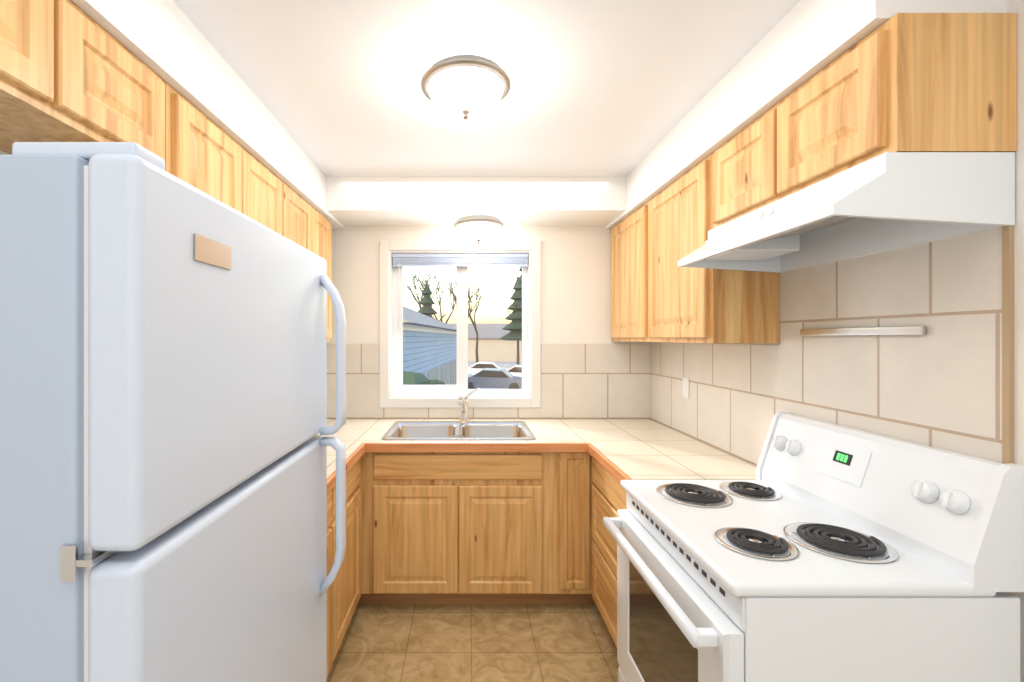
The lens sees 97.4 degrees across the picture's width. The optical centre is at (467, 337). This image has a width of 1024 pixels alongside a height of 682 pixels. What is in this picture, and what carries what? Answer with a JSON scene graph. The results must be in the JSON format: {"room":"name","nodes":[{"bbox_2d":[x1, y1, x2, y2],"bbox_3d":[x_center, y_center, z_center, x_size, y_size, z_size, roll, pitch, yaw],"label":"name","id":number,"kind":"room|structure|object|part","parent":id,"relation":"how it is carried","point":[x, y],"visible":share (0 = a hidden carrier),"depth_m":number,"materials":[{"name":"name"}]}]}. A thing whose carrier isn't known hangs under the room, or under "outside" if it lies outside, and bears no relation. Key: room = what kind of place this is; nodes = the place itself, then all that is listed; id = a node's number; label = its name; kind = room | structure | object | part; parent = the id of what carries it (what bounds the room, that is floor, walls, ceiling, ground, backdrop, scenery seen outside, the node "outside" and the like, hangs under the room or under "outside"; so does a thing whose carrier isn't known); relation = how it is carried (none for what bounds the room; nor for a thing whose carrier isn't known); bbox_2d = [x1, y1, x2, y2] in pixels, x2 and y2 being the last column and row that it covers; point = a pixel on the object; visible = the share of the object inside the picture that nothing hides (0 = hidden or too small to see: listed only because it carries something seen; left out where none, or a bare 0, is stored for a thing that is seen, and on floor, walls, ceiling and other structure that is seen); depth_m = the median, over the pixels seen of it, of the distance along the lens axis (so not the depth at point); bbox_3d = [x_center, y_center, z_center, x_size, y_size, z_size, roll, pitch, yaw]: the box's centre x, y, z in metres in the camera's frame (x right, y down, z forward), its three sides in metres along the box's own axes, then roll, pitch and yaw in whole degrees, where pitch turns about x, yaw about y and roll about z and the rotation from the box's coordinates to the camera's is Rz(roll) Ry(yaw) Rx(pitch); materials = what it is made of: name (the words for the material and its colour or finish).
{"room":"kitchen","nodes":[
{"label":"kitchen","id":0,"kind":"room"},
{"bbox_2d":[0,150,10,154],"bbox_3d":[-1.246,0.250,0.242,0.150,2.440,5.984,0,0,0],"label":"wall","id":1,"kind":"structure","parent":0,"point":[3,153],"depth_m":1.13,"materials":[{"name":"paint"}]},
{"bbox_2d":[0,0,71,123],"bbox_3d":[-1.015,-0.609,0.731,0.309,0.278,0.421,0,0,0],"label":"upper cabinet","id":2,"kind":"object","parent":1,"relation":"attached to","point":[70,71],"depth_m":0.91,"materials":[{"name":"brown wood"}]},
{"bbox_3d":[-0.870,-0.609,0.740,0.020,0.234,0.390,0,0,0],"label":"door","id":3,"kind":"part","parent":2,"relation":"part of","materials":[{"name":"brown wood"}]},
{"bbox_2d":[0,2,179,178],"bbox_3d":[-1.015,-0.609,1.122,0.309,0.278,0.362,0,0,0],"label":"upper cabinet","id":4,"kind":"object","parent":1,"relation":"attached to","point":[116,97],"depth_m":1.09,"materials":[{"name":"brown wood"}]},
{"bbox_3d":[-0.870,-0.609,1.113,0.020,0.234,0.331,0,0,0],"label":"door","id":5,"kind":"part","parent":4,"relation":"part of","materials":[{"name":"brown wood"}]},
{"bbox_2d":[180,94,247,215],"bbox_3d":[-1.015,-0.363,1.512,0.309,0.770,0.410,0,0,0],"label":"upper cabinet","id":6,"kind":"object","parent":1,"relation":"attached to","point":[212,162],"depth_m":1.51,"materials":[{"name":"brown wood"}]},
{"bbox_3d":[-0.870,-0.363,1.522,0.020,0.726,0.380,0,0,0],"label":"door","id":7,"kind":"part","parent":6,"relation":"part of","materials":[{"name":"brown wood"}]},
{"bbox_2d":[248,152,287,237],"bbox_3d":[-1.015,-0.363,1.907,0.309,0.770,0.379,0,0,0],"label":"upper cabinet","id":8,"kind":"object","parent":1,"relation":"attached to","point":[267,193],"depth_m":1.93,"materials":[{"name":"brown wood"}]},
{"bbox_3d":[-0.870,-0.363,1.903,0.020,0.726,0.363,0,0,0],"label":"door","id":9,"kind":"part","parent":8,"relation":"part of","materials":[{"name":"brown wood"}]},
{"bbox_2d":[288,186,315,253],"bbox_3d":[-1.015,-0.363,2.289,0.309,0.770,0.386,0,0,0],"label":"upper cabinet","id":10,"kind":"object","parent":1,"relation":"attached to","point":[301,215],"depth_m":2.33,"materials":[{"name":"brown wood"}]},
{"bbox_3d":[-0.870,-0.363,2.292,0.020,0.726,0.370,0,0,0],"label":"door","id":11,"kind":"part","parent":10,"relation":"part of","materials":[{"name":"brown wood"}]},
{"bbox_2d":[316,210,331,340],"bbox_3d":[-1.015,-0.363,2.676,0.309,0.770,0.388,0,0,0],"label":"upper cabinet","id":12,"kind":"object","parent":1,"relation":"attached to","point":[323,225],"depth_m":2.76,"materials":[{"name":"brown wood"}]},
{"bbox_3d":[-0.870,-0.363,2.666,0.020,0.726,0.358,0,0,0],"label":"door","id":13,"kind":"part","parent":12,"relation":"part of","materials":[{"name":"brown wood"}]},
{"bbox_2d":[317,274,345,435],"bbox_3d":[-0.376,0.046,1.247,0.072,0.445,0.043,0,0,0],"label":"handle","id":14,"kind":"object","parent":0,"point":[324,283],"depth_m":1.23,"materials":[{"name":"white"}]},
{"bbox_2d":[373,485,542,593],"bbox_3d":[-0.050,1.073,2.385,0.900,0.570,0.020,0,0,0],"label":"doors","id":15,"kind":"structure","parent":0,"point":[428,539],"depth_m":2.38,"materials":[{"name":"brown wood"}]},
{"bbox_2d":[327,604,618,681],"bbox_3d":[0.048,1.500,0.242,2.738,0.060,5.984,0,0,0],"label":"floor","id":16,"kind":"structure","parent":0,"point":[477,643],"depth_m":2.14,"materials":[{"name":"tile"}]},
{"bbox_2d":[0,142,345,681],"bbox_3d":[-0.740,0.611,0.922,0.799,1.718,0.760,0,0,0],"label":"fridge","id":17,"kind":"object","parent":16,"relation":"on","point":[163,424],"visible":1,"depth_m":0.58,"materials":[{"name":"white metal"}]},
{"bbox_3d":[-0.483,0.274,0.543,0.018,0.043,0.004,0,0,0],"label":"hinge plate","id":18,"kind":"part","parent":17,"relation":"part of","materials":[{"name":"beige metal"}]},
{"bbox_3d":[-0.438,0.843,0.924,0.068,1.125,0.752,0,0,0],"label":"door","id":19,"kind":"part","parent":17,"relation":"part of","materials":[{"name":"white metal"}]},
{"bbox_2d":[88,154,326,551],"bbox_3d":[-0.438,0.018,0.924,0.068,0.497,0.752,0,0,0],"label":"freezer","id":20,"kind":"object","parent":17,"relation":"in","point":[207,323],"depth_m":0.64,"materials":[{"name":"white metal"}]},
{"bbox_3d":[-0.376,0.492,1.247,0.071,0.429,0.043,0,0,0],"label":"handle","id":21,"kind":"part","parent":17,"relation":"part of","materials":[{"name":"white"}]},
{"bbox_2d":[327,485,338,676],"bbox_3d":[-0.863,1.034,1.597,0.611,0.872,0.526,0,0,0],"label":"base cabinet","id":22,"kind":"object","parent":16,"relation":"on","point":[333,590],"depth_m":1.87,"materials":[{"name":"brown wood"}]},
{"bbox_2d":[339,455,362,647],"bbox_3d":[-0.863,1.034,2.127,0.611,0.872,0.532,0,0,0],"label":"base cabinet","id":23,"kind":"object","parent":16,"relation":"on","point":[351,569],"depth_m":2.18,"materials":[{"name":"brown wood"}]},
{"bbox_3d":[-0.568,0.688,2.110,0.020,0.133,0.480,0,0,0],"label":"drawer","id":24,"kind":"part","parent":23,"relation":"part of","materials":[{"name":"brown wood"}]},
{"bbox_3d":[-0.568,1.073,2.110,0.020,0.570,0.480,0,0,0],"label":"door","id":25,"kind":"part","parent":23,"relation":"part of","materials":[{"name":"brown wood"}]},
{"bbox_2d":[327,439,368,493],"bbox_3d":[-0.852,0.579,1.829,0.634,0.046,0.990,0,0,0],"label":"countertop","id":26,"kind":"structure","parent":23,"relation":"on","point":[355,448],"depth_m":2.15,"materials":[{"name":"tile"}]},
{"bbox_2d":[375,452,554,603],"bbox_3d":[-0.026,1.034,2.729,0.948,0.872,0.707,0,0,0],"label":"base cabinet","id":27,"kind":"object","parent":16,"relation":"on","point":[475,527],"depth_m":2.38,"materials":[{"name":"brown wood"}]},
{"bbox_2d":[373,453,542,479],"bbox_3d":[-0.049,0.688,2.385,0.897,0.133,0.020,0,0,0],"label":"drawer front","id":28,"kind":"object","parent":27,"relation":"attached to","point":[386,466],"depth_m":2.38,"materials":[{"name":"brown wood"}]},
{"bbox_2d":[317,419,695,451],"bbox_3d":[0.048,0.579,2.716,2.434,0.046,0.733,0,0,0],"label":"countertop","id":29,"kind":"structure","parent":27,"relation":"on","point":[552,435],"depth_m":2.55,"materials":[{"name":"tile"}]},
{"bbox_2d":[381,388,535,439],"bbox_3d":[-0.046,0.534,2.693,0.851,0.414,0.522,0,0,0],"label":"sink","id":30,"kind":"object","parent":29,"relation":"in","point":[463,428],"visible":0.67,"depth_m":2.83,"materials":[{"name":"silver metal"}]},
{"bbox_2d":[458,388,479,423],"bbox_3d":[0.015,0.438,2.816,0.138,0.222,0.273,0,0,0],"label":"faucet","id":31,"kind":"object","parent":29,"relation":"on","point":[462,400],"depth_m":2.88,"materials":[{"name":"silver metal"}]},
{"bbox_2d":[555,452,586,603],"bbox_3d":[0.552,1.034,2.729,0.207,0.872,0.707,0,0,0],"label":"base cabinet","id":32,"kind":"object","parent":16,"relation":"on","point":[570,467],"depth_m":2.39,"materials":[{"name":"brown wood"}]},
{"bbox_3d":[0.575,0.974,2.389,0.160,0.732,0.012,0,0,0],"label":"corner panel","id":33,"kind":"part","parent":32,"relation":"part of","materials":[{"name":"brown wood"}]},
{"bbox_2d":[587,452,626,646],"bbox_3d":[0.960,1.034,2.079,0.611,0.872,0.628,0,0,0],"label":"base cabinet","id":34,"kind":"object","parent":16,"relation":"on","point":[605,495],"depth_m":2.17,"materials":[{"name":"brown wood"}]},
{"bbox_3d":[0.664,1.212,2.070,0.020,0.293,0.560,0,0,0],"label":"drawer","id":35,"kind":"part","parent":34,"relation":"part of","materials":[{"name":"brown wood"}]},
{"bbox_3d":[0.664,0.910,2.070,0.020,0.280,0.560,0,0,0],"label":"drawer","id":36,"kind":"part","parent":34,"relation":"part of","materials":[{"name":"brown wood"}]},
{"bbox_3d":[0.664,0.688,2.070,0.020,0.133,0.560,0,0,0],"label":"drawer","id":37,"kind":"part","parent":34,"relation":"part of","materials":[{"name":"brown wood"}]},
{"bbox_2d":[585,439,756,482],"bbox_3d":[0.948,0.579,2.046,0.634,0.046,0.560,0,0,0],"label":"countertop","id":38,"kind":"structure","parent":34,"relation":"on","point":[618,450],"depth_m":2.03,"materials":[{"name":"tile"}]},
{"bbox_2d":[603,411,1023,681],"bbox_3d":[0.889,0.878,1.381,0.735,1.184,0.756,0,0,0],"label":"stove","id":39,"kind":"object","parent":16,"relation":"on","point":[818,551],"visible":1,"depth_m":1.10,"materials":[{"name":"white metal"}]},
{"bbox_3d":[0.560,0.705,1.708,0.052,0.032,0.028,0,0,0],"label":"handle post","id":40,"kind":"part","parent":39,"relation":"part of","materials":[{"name":"white"}]},
{"bbox_3d":[0.536,0.705,1.381,0.028,0.035,0.678,0,0,0],"label":"handle","id":41,"kind":"part","parent":39,"relation":"part of","materials":[{"name":"white metal"}]},
{"bbox_2d":[617,509,743,681],"bbox_3d":[0.605,0.968,1.381,0.042,0.595,0.738,0,0,0],"label":"oven","id":42,"kind":"object","parent":39,"relation":"in","point":[651,647],"depth_m":1.34,"materials":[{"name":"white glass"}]},
{"bbox_3d":[0.607,1.357,1.381,0.038,0.155,0.738,0,0,0],"label":"drawer","id":43,"kind":"part","parent":39,"relation":"part of","materials":[{"name":"white metal"}]},
{"bbox_3d":[0.626,0.626,1.381,0.008,0.077,0.738,0,0,0],"label":"panel","id":44,"kind":"part","parent":39,"relation":"part of","materials":[{"name":"white metal"}]},
{"bbox_3d":[0.560,0.705,1.054,0.052,0.032,0.028,0,0,0],"label":"handle post","id":45,"kind":"part","parent":39,"relation":"part of","materials":[{"name":"white"}]},
{"bbox_3d":[1.173,0.396,1.683,0.036,0.056,0.058,0,0,0],"label":"knob","id":46,"kind":"part","parent":39,"relation":"part of","materials":[{"name":"white plastic"}]},
{"bbox_3d":[1.173,0.396,1.613,0.036,0.056,0.058,0,0,0],"label":"knob","id":47,"kind":"part","parent":39,"relation":"part of","materials":[{"name":"white plastic"}]},
{"bbox_2d":[620,479,996,596],"bbox_3d":[0.896,0.570,1.381,0.597,0.032,0.754,0,0,0],"label":"cooktop","id":48,"kind":"object","parent":39,"relation":"in","point":[807,567],"depth_m":1.17,"materials":[{"name":"white metal"}]},
{"bbox_2d":[815,439,872,487],"bbox_3d":[1.182,0.391,1.411,0.037,0.106,0.170,0,0,0],"label":"clock","id":49,"kind":"object","parent":39,"relation":"on","point":[846,463],"depth_m":1.40,"materials":[{"name":"green"}]},
{"bbox_3d":[1.173,0.396,1.149,0.036,0.056,0.058,0,0,0],"label":"knob","id":50,"kind":"part","parent":39,"relation":"part of","materials":[{"name":"white plastic"}]},
{"bbox_3d":[1.173,0.396,1.079,0.036,0.056,0.058,0,0,0],"label":"knob","id":51,"kind":"part","parent":39,"relation":"part of","materials":[{"name":"white plastic"}]},
{"bbox_2d":[172,0,799,176],"bbox_3d":[0.048,-1.020,0.242,2.738,0.100,5.984,0,0,0],"label":"ceiling","id":52,"kind":"structure","parent":0,"point":[611,88],"depth_m":1.62,"materials":[{"name":"paint"}]},
{"bbox_2d":[70,0,343,228],"bbox_3d":[-1.010,-0.860,1.742,0.323,0.220,2.684,0,0,0],"label":"ceiling soffit","id":53,"kind":"structure","parent":52,"relation":"attached to","point":[168,42],"depth_m":1.46,"materials":[{"name":"paint"}]},
{"bbox_2d":[421,55,510,119],"bbox_3d":[-0.005,-0.891,1.665,0.332,0.156,0.332,0,0,0],"label":"flush-mount light","id":54,"kind":"object","parent":52,"relation":"attached to","point":[465,87],"visible":1,"depth_m":1.58,"materials":[{"name":"white glass"}]},
{"bbox_2d":[327,177,625,225],"bbox_3d":[0.055,-0.870,2.892,1.806,0.200,0.384,0,0,0],"label":"ceiling soffit","id":55,"kind":"structure","parent":52,"relation":"attached to","point":[451,201],"depth_m":2.70,"materials":[{"name":"paint"}]},
{"bbox_2d":[453,215,503,243],"bbox_3d":[0.075,-0.691,2.930,0.332,0.156,0.332,0,0,0],"label":"light","id":56,"kind":"object","parent":55,"relation":"attached to","point":[478,228],"visible":1,"depth_m":2.83,"materials":[{"name":"white glass"}]},
{"bbox_2d":[606,0,1006,228],"bbox_3d":[1.113,-0.860,2.067,0.309,0.220,2.034,0,0,0],"label":"ceiling soffit","id":57,"kind":"structure","parent":52,"relation":"attached to","point":[800,43],"depth_m":1.42,"materials":[{"name":"paint"}]},
{"bbox_2d":[327,226,649,418],"bbox_3d":[0.048,0.250,3.159,2.438,2.440,0.150,0,0,0],"label":"wall","id":58,"kind":"structure","parent":0,"point":[575,284],"depth_m":3.08,"materials":[{"name":"paint"}]},
{"bbox_2d":[379,241,540,407],"bbox_3d":[-0.048,-0.093,3.151,1.108,1.147,0.166,0,0,0],"label":"window","id":59,"kind":"structure","parent":58,"relation":"in","point":[461,386],"depth_m":3.08,"materials":[{"name":"white"}]},
{"bbox_3d":[-0.569,-0.093,3.076,0.066,1.147,0.016,0,0,0],"label":"casing","id":60,"kind":"part","parent":59,"relation":"part of","materials":[{"name":"white wood"}]},
{"bbox_3d":[-0.459,-0.259,3.114,0.003,0.601,0.003,0,0,0],"label":"blind cord","id":61,"kind":"part","parent":59,"relation":"part of","materials":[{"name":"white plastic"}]},
{"bbox_2d":[392,253,527,266],"bbox_3d":[-0.048,-0.542,3.119,0.944,0.090,0.030,0,0,0],"label":"blind stack","id":62,"kind":"object","parent":59,"relation":"attached to","point":[460,259],"visible":0.96,"depth_m":3.11,"materials":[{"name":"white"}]},
{"bbox_3d":[-0.048,-0.634,3.076,0.976,0.066,0.016,0,0,0],"label":"casing","id":63,"kind":"part","parent":59,"relation":"part of","materials":[{"name":"white wood"}]},
{"bbox_3d":[-0.048,0.447,3.076,0.976,0.066,0.016,0,0,0],"label":"casing","id":64,"kind":"part","parent":59,"relation":"part of","materials":[{"name":"white wood"}]},
{"bbox_3d":[-0.048,-0.093,3.191,0.882,0.921,0.004,0,0,0],"label":"glass","id":65,"kind":"part","parent":59,"relation":"part of","materials":[{"name":"clear glass"}]},
{"bbox_3d":[0.473,-0.093,3.076,0.066,1.147,0.016,0,0,0],"label":"casing","id":66,"kind":"part","parent":59,"relation":"part of","materials":[{"name":"white wood"}]},
{"bbox_2d":[327,344,649,417],"bbox_3d":[0.048,0.297,3.080,2.422,0.514,0.008,0,0,0],"label":"backsplash","id":67,"kind":"structure","parent":58,"relation":"attached to","point":[595,380],"depth_m":3.08,"materials":[{"name":"tile"}]},
{"bbox_2d":[664,0,1023,681],"bbox_3d":[1.342,0.250,0.242,0.150,2.440,5.984,0,0,0],"label":"wall","id":68,"kind":"structure","parent":0,"point":[1015,6],"depth_m":1.03,"materials":[{"name":"paint"}]},
{"bbox_2d":[611,205,642,341],"bbox_3d":[1.117,-0.363,2.753,0.294,0.770,0.657,0,0,0],"label":"upper cabinet","id":69,"kind":"object","parent":68,"relation":"attached to","point":[627,236],"depth_m":2.71,"materials":[{"name":"brown wood"}]},
{"bbox_3d":[0.980,-0.363,2.735,0.020,0.726,0.570,0,0,0],"label":"door","id":70,"kind":"part","parent":69,"relation":"part of","materials":[{"name":"brown wood"}]},
{"bbox_2d":[643,160,779,342],"bbox_3d":[1.117,-0.363,2.114,0.294,0.770,0.623,0,0,0],"label":"upper cabinet","id":71,"kind":"object","parent":68,"relation":"attached to","point":[681,304],"depth_m":1.94,"materials":[{"name":"brown wood"}]},
{"bbox_3d":[0.980,-0.363,2.114,0.020,0.726,0.572,0,0,0],"label":"door","id":72,"kind":"part","parent":71,"relation":"part of","materials":[{"name":"brown wood"}]},
{"bbox_2d":[703,112,766,232],"bbox_3d":[1.117,-0.589,1.605,0.294,0.318,0.386,0,0,0],"label":"upper cabinet","id":73,"kind":"object","parent":68,"relation":"attached to","point":[734,174],"depth_m":1.61,"materials":[{"name":"brown wood"}]},
{"bbox_3d":[0.980,-0.589,1.596,0.020,0.274,0.352,0,0,0],"label":"door","id":74,"kind":"part","parent":73,"relation":"part of","materials":[{"name":"brown wood"}]},
{"bbox_2d":[650,227,1001,464],"bbox_3d":[1.263,0.284,2.067,0.008,1.132,2.034,0,0,0],"label":"backsplash","id":75,"kind":"structure","parent":68,"relation":"attached to","point":[938,385],"depth_m":1.39,"materials":[{"name":"tile"}]},
{"bbox_2d":[683,377,688,398],"bbox_3d":[1.254,0.287,2.570,0.008,0.115,0.070,0,0,0],"label":"outlet","id":76,"kind":"object","parent":75,"relation":"attached to","point":[685,387],"visible":1,"depth_m":2.56,"materials":[{"name":"white plastic"}]},
{"bbox_2d":[800,326,925,335],"bbox_3d":[1.252,-0.021,1.450,0.014,0.025,0.450,0,0,0],"label":"bar","id":77,"kind":"object","parent":75,"relation":"attached to","point":[908,330],"visible":0.96,"depth_m":1.39,"materials":[{"name":"silver metal"}]},
{"bbox_2d":[767,13,1016,204],"bbox_3d":[1.117,-0.589,1.221,0.294,0.318,0.382,0,0,0],"label":"upper cabinet","id":78,"kind":"object","parent":68,"relation":"attached to","point":[921,82],"depth_m":1.03,"materials":[{"name":"brown wood"}]},
{"bbox_3d":[0.980,-0.589,1.230,0.020,0.274,0.350,0,0,0],"label":"door","id":79,"kind":"part","parent":78,"relation":"part of","materials":[{"name":"brown wood"}]},
{"bbox_2d":[678,152,1014,272],"bbox_3d":[1.054,-0.344,1.414,0.418,0.168,0.764,0,0,0],"label":"range hood","id":80,"kind":"object","parent":78,"relation":"attached to","point":[885,201],"visible":1,"depth_m":1.13,"materials":[{"name":"white metal"}]},
{"bbox_2d":[755,210,763,219],"bbox_3d":[0.963,-0.404,1.474,0.009,0.024,0.030,0,0,0],"label":"switch","id":81,"kind":"object","parent":80,"relation":"attached to","point":[759,214],"depth_m":1.47,"materials":[{"name":"white plastic"}]},
{"bbox_2d":[765,205,773,215],"bbox_3d":[0.963,-0.404,1.424,0.009,0.024,0.030,0,0,0],"label":"switch","id":82,"kind":"object","parent":80,"relation":"attached to","point":[769,209],"depth_m":1.42,"materials":[{"name":"white plastic"}]},
{"bbox_3d":[0.912,-0.356,1.414,0.135,0.143,0.739,0,0,0],"label":"panel","id":83,"kind":"part","parent":80,"relation":"part of","materials":[{"name":"white metal"}]},
{"bbox_3d":[1.256,-0.344,1.414,0.014,0.166,0.739,0,0,0],"label":"plate","id":84,"kind":"part","parent":80,"relation":"part of","materials":[{"name":"white metal"}]},
{"bbox_2d":[1002,225,1013,594],"bbox_3d":[1.261,0.284,1.043,0.012,1.132,0.014,0,0,0],"label":"trim","id":85,"kind":"structure","parent":68,"relation":"attached to","point":[1008,344],"depth_m":1.04,"materials":[{"name":"beige wood"}]},
{"label":"outside","id":86,"kind":"structure","parent":0,"visible":0},
{"bbox_2d":[468,361,521,388],"bbox_3d":[0.000,3.320,81.642,160.000,0.100,156.716,0,0,0],"label":"ground","id":87,"kind":"structure","parent":86,"point":[502,364],"depth_m":54.89,"materials":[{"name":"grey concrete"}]},
{"bbox_2d":[403,371,444,384],"bbox_3d":[-0.863,2.043,8.803,1.059,2.849,3.305,0,0,3],"label":"hedge","id":88,"kind":"object","parent":87,"relation":"on","point":[406,378],"depth_m":7.99,"materials":[{"name":"green plant"}]},
{"bbox_2d":[403,269,448,308],"bbox_3d":[-5.102,-2.371,51.618,5.834,11.318,5.630,0,0,0],"label":"tree","id":89,"kind":"object","parent":87,"relation":"on","point":[413,281],"depth_m":50.81,"materials":[{"name":"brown plant"}]},
{"bbox_2d":[403,306,456,384],"bbox_3d":[-4.031,0.770,16.715,6.800,5.000,13.800,0,0,5],"label":"building","id":90,"kind":"structure","parent":87,"relation":"on","point":[414,320],"depth_m":14.66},
{"bbox_2d":[418,281,446,320],"bbox_3d":[-3.479,-0.965,39.958,3.550,8.490,3.551,0,0,0],"label":"tree","id":91,"kind":"object","parent":87,"relation":"on","point":[428,302],"depth_m":39.61,"materials":[{"name":"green plant"}]},
{"bbox_2d":[414,272,456,323],"bbox_3d":[-3.321,-1.907,47.096,3.133,10.399,7.633,0,0,29],"label":"tree","id":92,"kind":"object","parent":87,"relation":"on","point":[439,300],"depth_m":47.61,"materials":[{"name":"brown plant"}]},
{"bbox_2d":[447,281,488,317],"bbox_3d":[-0.034,-0.911,40.090,3.950,8.392,5.357,0,0,0],"label":"tree","id":93,"kind":"object","parent":87,"relation":"on","point":[455,296],"depth_m":39.01,"materials":[{"name":"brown plant"}]},
{"bbox_2d":[454,284,488,361],"bbox_3d":[0.460,-1.458,52.037,4.465,9.474,5.049,0,0,0],"label":"tree","id":94,"kind":"object","parent":87,"relation":"on","point":[474,325],"depth_m":51.92,"materials":[{"name":"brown plant"}]},
{"bbox_2d":[448,324,521,360],"bbox_3d":[3.000,0.570,66.500,12.800,5.400,10.000,0,0,0],"label":"building","id":95,"kind":"structure","parent":87,"relation":"on","point":[482,355],"depth_m":62.00,"materials":[{"name":"grey"}]},
{"bbox_2d":[468,362,508,374],"bbox_3d":[1.400,2.590,35.000,4.400,1.360,1.720,0,0,5],"label":"car","id":96,"kind":"object","parent":87,"relation":"on","point":[481,365],"depth_m":34.20,"materials":[{"name":"white paint"}]},
{"bbox_2d":[468,368,521,388],"bbox_3d":[1.600,2.590,27.500,4.400,1.360,1.720,0,0,10],"label":"car","id":97,"kind":"object","parent":87,"relation":"on","point":[496,380],"depth_m":26.67,"materials":[{"name":"blue paint"}]},
{"bbox_2d":[499,276,521,364],"bbox_3d":[5.060,-1.496,44.000,3.841,9.548,3.900,0,0,0],"label":"tree","id":98,"kind":"object","parent":87,"relation":"on","point":[512,325],"depth_m":43.35,"materials":[{"name":"green plant"}]},
{"bbox_2d":[507,365,521,376],"bbox_3d":[3.900,2.590,31.000,4.400,1.360,1.720,0,0,12],"label":"car","id":99,"kind":"object","parent":87,"relation":"on","point":[517,370],"depth_m":30.25,"materials":[{"name":"white paint"}]},
{"bbox_2d":[509,267,521,330],"bbox_3d":[6.676,-3.082,50.000,5.314,12.737,5.200,0,0,0],"label":"tree","id":100,"kind":"object","parent":87,"relation":"on","point":[520,269],"depth_m":49.65,"materials":[{"name":"grey plant"}]}
]}

